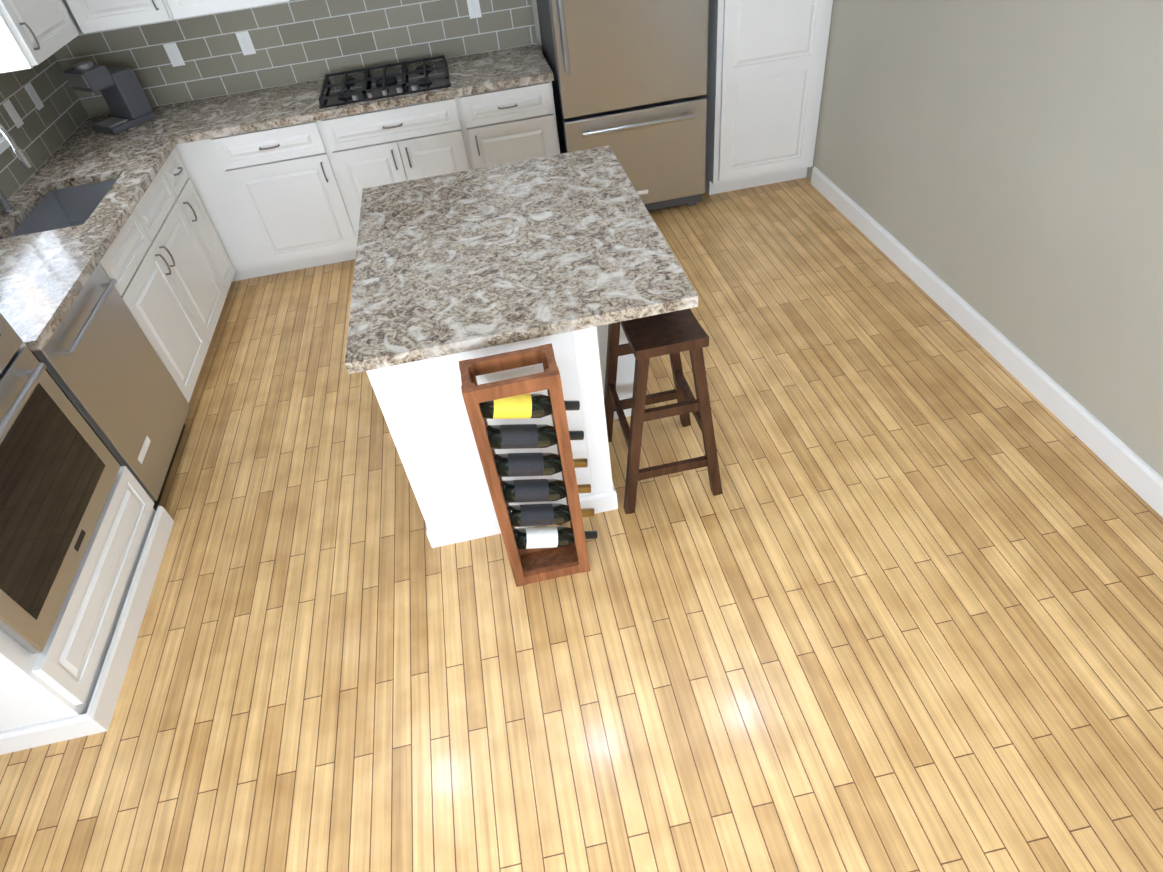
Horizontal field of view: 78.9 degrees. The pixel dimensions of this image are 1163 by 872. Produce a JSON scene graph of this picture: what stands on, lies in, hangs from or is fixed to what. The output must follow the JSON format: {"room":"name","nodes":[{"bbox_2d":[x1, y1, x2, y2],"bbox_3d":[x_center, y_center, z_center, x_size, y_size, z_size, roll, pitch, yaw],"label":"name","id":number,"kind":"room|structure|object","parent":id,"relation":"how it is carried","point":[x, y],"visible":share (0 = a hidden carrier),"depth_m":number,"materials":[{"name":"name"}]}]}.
{"room":"kitchen","nodes":[
{"label":"kitchen","id":0,"kind":"room"},
{"bbox_2d":[531,0,542,53],"bbox_3d":[-0.850,-2.654,3.996,4.510,2.740,0.120,-12,43,-4],"label":"wall","id":1,"kind":"structure","parent":0,"point":[536,22],"depth_m":4.23,"materials":[{"name":"beige paint"}]},
{"bbox_2d":[0,0,90,72],"bbox_3d":[-2.673,-2.240,2.974,0.398,1.160,0.597,-12,43,-4],"label":"upper cabinet","id":2,"kind":"object","parent":1,"relation":"attached to","point":[33,33],"depth_m":3.18,"materials":[{"name":"white paint"}]},
{"bbox_2d":[76,0,187,31],"bbox_3d":[-2.369,-2.590,3.302,0.536,1.160,0.388,-12,43,-4],"label":"upper cabinet","id":3,"kind":"object","parent":1,"relation":"attached to","point":[100,15],"depth_m":3.57,"materials":[{"name":"white paint"}]},
{"bbox_2d":[180,0,289,16],"bbox_3d":[-1.892,-2.711,3.360,0.725,1.160,0.319,-12,43,-4],"label":"upper cabinet","id":4,"kind":"object","parent":1,"relation":"attached to","point":[193,7],"depth_m":3.62,"materials":[{"name":"white paint"}]},
{"bbox_2d":[56,0,536,116],"bbox_3d":[-1.599,-2.304,4.032,2.666,0.505,0.010,-12,43,-4],"label":"tile backsplash","id":5,"kind":"structure","parent":1,"relation":"attached to","point":[296,41],"depth_m":4.07,"materials":[{"name":"grey tile"}]},
{"bbox_2d":[163,43,184,66],"bbox_3d":[-2.296,-2.148,3.984,0.070,0.115,0.007,-12,43,-4],"label":"electrical outlet plate","id":6,"kind":"object","parent":5,"relation":"attached to","point":[171,49],"depth_m":3.98,"materials":[{"name":"plastic"}]},
{"bbox_2d":[235,31,255,54],"bbox_3d":[-1.905,-2.228,4.010,0.070,0.115,0.007,-12,43,-4],"label":"electrical outlet plate","id":7,"kind":"object","parent":5,"relation":"attached to","point":[243,38],"depth_m":4.01,"materials":[{"name":"plastic"}]},
{"bbox_2d":[467,0,481,18],"bbox_3d":[-0.624,-2.488,4.098,0.070,0.115,0.007,-12,43,-4],"label":"electrical outlet plate","id":8,"kind":"object","parent":5,"relation":"attached to","point":[474,9],"depth_m":4.10,"materials":[{"name":"plastic"}]},
{"bbox_2d":[0,177,1162,871],"bbox_3d":[-0.087,0.592,2.514,4.510,0.100,6.840,-12,43,-4],"label":"floor","id":9,"kind":"structure","parent":0,"point":[890,599],"depth_m":2.33,"materials":[{"name":"brown wood"}]},
{"bbox_2d":[0,325,173,754],"bbox_3d":[-2.034,-0.221,1.719,0.674,2.554,0.991,-12,43,-4],"label":"tall cabinet","id":10,"kind":"object","parent":9,"relation":"on","point":[66,683],"visible":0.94,"depth_m":2.31,"materials":[{"name":"white paint"}]},
{"bbox_2d":[0,313,119,653],"bbox_3d":[-1.990,-0.040,1.894,0.659,1.294,0.790,-12,43,-4],"label":"double wall oven","id":11,"kind":"object","parent":10,"relation":"in","point":[59,466],"visible":1,"depth_m":2.19,"materials":[{"name":"silver metal"}]},
{"bbox_2d":[32,264,189,510],"bbox_3d":[-2.082,-0.122,2.858,0.641,0.868,0.613,-12,43,-4],"label":"dishwasher","id":12,"kind":"object","parent":9,"relation":"on","point":[105,369],"visible":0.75,"depth_m":2.78,"materials":[{"name":"silver metal"}]},
{"bbox_2d":[99,204,226,402],"bbox_3d":[-2.266,-0.605,3.530,0.615,0.690,1.061,-12,43,-4],"label":"base cabinet","id":13,"kind":"object","parent":9,"relation":"on","point":[166,263],"depth_m":3.34,"materials":[{"name":"white paint"}]},
{"bbox_2d":[0,132,179,351],"bbox_3d":[-2.271,-0.859,2.994,0.637,0.038,1.890,-12,43,-4],"label":"countertop","id":14,"kind":"structure","parent":13,"relation":"on","point":[45,276],"depth_m":2.93,"materials":[{"name":"stone"}]},
{"bbox_2d":[0,124,31,214],"bbox_3d":[-2.491,-1.144,3.002,0.236,0.406,0.134,-12,43,-4],"label":"faucet","id":15,"kind":"object","parent":14,"relation":"on","point":[6,207],"visible":1,"depth_m":3.03,"materials":[{"name":"silver metal"}]},
{"bbox_2d":[10,179,116,236],"bbox_3d":[-2.317,-0.963,3.261,0.378,0.165,0.608,-12,43,-4],"label":"sink basin","id":16,"kind":"object","parent":14,"relation":"in","point":[65,207],"visible":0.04,"depth_m":3.44,"materials":[{"name":"silver metal"}]},
{"bbox_2d":[135,148,234,295],"bbox_3d":[-2.384,-1.061,3.897,0.615,0.874,0.373,-12,43,-4],"label":"base cabinet","id":17,"kind":"object","parent":9,"relation":"on","point":[172,184],"depth_m":3.80,"materials":[{"name":"white paint"}]},
{"bbox_2d":[174,137,281,281],"bbox_3d":[-2.351,-1.394,4.247,0.861,0.874,0.615,-12,43,-4],"label":"base cabinet","id":18,"kind":"object","parent":9,"relation":"on","point":[208,164],"depth_m":4.02,"materials":[{"name":"white paint"}]},
{"bbox_2d":[222,118,361,271],"bbox_3d":[-1.672,-1.532,4.293,0.641,0.874,0.615,-12,43,-4],"label":"base cabinet","id":19,"kind":"object","parent":9,"relation":"on","point":[276,200],"depth_m":4.02,"materials":[{"name":"white paint"}]},
{"bbox_2d":[334,94,485,196],"bbox_3d":[-1.059,-1.657,4.336,0.898,0.874,0.615,-12,43,-4],"label":"base cabinet","id":20,"kind":"object","parent":9,"relation":"on","point":[438,137],"depth_m":3.96,"materials":[{"name":"white paint"}]},
{"bbox_2d":[55,44,553,151],"bbox_3d":[-1.513,-1.899,3.988,2.665,0.038,0.637,-12,43,-4],"label":"countertop","id":21,"kind":"structure","parent":20,"relation":"on","point":[296,103],"depth_m":3.87,"materials":[{"name":"stone"}]},
{"bbox_2d":[64,61,156,134],"bbox_3d":[-2.556,-1.857,3.827,0.200,0.330,0.270,17,49,25],"label":"coffee maker","id":22,"kind":"object","parent":21,"relation":"on","point":[120,89],"visible":1,"depth_m":3.82,"materials":[{"name":"grey plastic"}]},
{"bbox_2d":[319,55,450,108],"bbox_3d":[-1.102,-2.001,3.974,0.715,0.046,0.490,-12,43,-4],"label":"gas cooktop","id":23,"kind":"object","parent":21,"relation":"in","point":[367,85],"visible":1,"depth_m":3.94,"materials":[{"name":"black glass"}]},
{"bbox_2d":[474,81,559,166],"bbox_3d":[-0.467,-1.778,4.376,0.599,0.874,0.615,-12,43,-4],"label":"base cabinet","id":24,"kind":"object","parent":9,"relation":"on","point":[515,124],"depth_m":4.00,"materials":[{"name":"white paint"}]},
{"bbox_2d":[345,145,697,547],"bbox_3d":[-0.236,-0.394,2.841,1.055,0.914,1.250,-12,43,-4],"label":"kitchen island","id":25,"kind":"object","parent":9,"relation":"on","point":[570,256],"visible":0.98,"depth_m":2.38,"materials":[{"name":"white paint"}]},
{"bbox_2d":[459,343,589,586],"bbox_3d":[-0.159,0.136,2.276,0.270,0.900,0.150,-12,43,-4],"label":"wine rack","id":26,"kind":"object","parent":9,"relation":"on","point":[529,566],"visible":1,"depth_m":2.08,"materials":[{"name":"brown wood"}]},
{"bbox_2d":[480,393,597,548],"bbox_3d":[-0.124,0.127,2.277,0.299,0.733,0.074,-12,43,-4],"label":"wine bottles","id":27,"kind":"object","parent":26,"relation":"in","point":[518,436],"visible":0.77,"depth_m":2.22,"materials":[{"name":"black glass"}]},
{"bbox_2d":[536,0,708,210],"bbox_3d":[0.230,-2.199,4.061,0.830,1.774,0.743,-12,43,-4],"label":"refrigerator","id":28,"kind":"object","parent":9,"relation":"on","point":[629,85],"visible":0.92,"depth_m":3.91,"materials":[{"name":"grey metal"}]},
{"bbox_2d":[604,308,722,513],"bbox_3d":[0.279,-0.161,2.626,0.386,0.770,0.470,-12,43,-4],"label":"stool","id":29,"kind":"object","parent":9,"relation":"on","point":[674,334],"visible":0.79,"depth_m":2.45,"materials":[{"name":"brown wood"}]},
{"bbox_2d":[704,0,832,194],"bbox_3d":[0.995,-2.667,3.911,0.660,2.503,0.660,-12,43,-4],"label":"pantry cabinet","id":30,"kind":"object","parent":9,"relation":"on","point":[766,66],"visible":0.96,"depth_m":4.13,"materials":[{"name":"white paint"}]},
{"bbox_2d":[806,0,1162,477],"bbox_3d":[1.915,-0.875,1.694,0.120,2.740,6.600,-12,43,-4],"label":"wall","id":31,"kind":"structure","parent":0,"point":[997,165],"depth_m":2.77,"materials":[{"name":"beige paint"}]},
{"bbox_2d":[811,167,1162,517],"bbox_3d":[2.038,0.297,2.360,0.018,0.110,5.980,-12,43,-4],"label":"baseboard","id":32,"kind":"structure","parent":31,"relation":"attached to","point":[1139,476],"depth_m":3.04,"materials":[{"name":"white wood"}]},
{"bbox_3d":[-2.377,-0.001,1.399,0.120,2.740,6.600,-12,43,-4],"label":"wall","id":33,"kind":"structure","parent":0,"visible":0},
{"bbox_2d":[0,135,9,153],"bbox_3d":[-2.742,-1.497,2.584,0.150,1.212,1.015,-12,43,-4],"label":"window","id":34,"kind":"structure","parent":33,"relation":"in","point":[4,144],"depth_m":3.29,"materials":[{"name":"white"}]},
{"bbox_2d":[0,52,91,199],"bbox_3d":[-2.660,-1.183,3.035,0.012,0.454,2.520,-12,43,-4],"label":"tile backsplash","id":35,"kind":"structure","parent":33,"relation":"attached to","point":[44,130],"depth_m":3.61,"materials":[{"name":"grey tile"}]},
{"bbox_2d":[3,99,23,127],"bbox_3d":[-2.758,-1.563,3.430,0.005,0.115,0.070,-12,43,-4],"label":"electrical outlet plate","id":36,"kind":"object","parent":35,"relation":"attached to","point":[7,104],"depth_m":3.43,"materials":[{"name":"plastic"}]},
{"bbox_2d":[25,83,43,109],"bbox_3d":[-2.807,-1.741,3.627,0.005,0.115,0.070,-12,43,-4],"label":"electrical outlet plate","id":37,"kind":"object","parent":35,"relation":"attached to","point":[29,88],"depth_m":3.62,"materials":[{"name":"plastic"}]}
]}

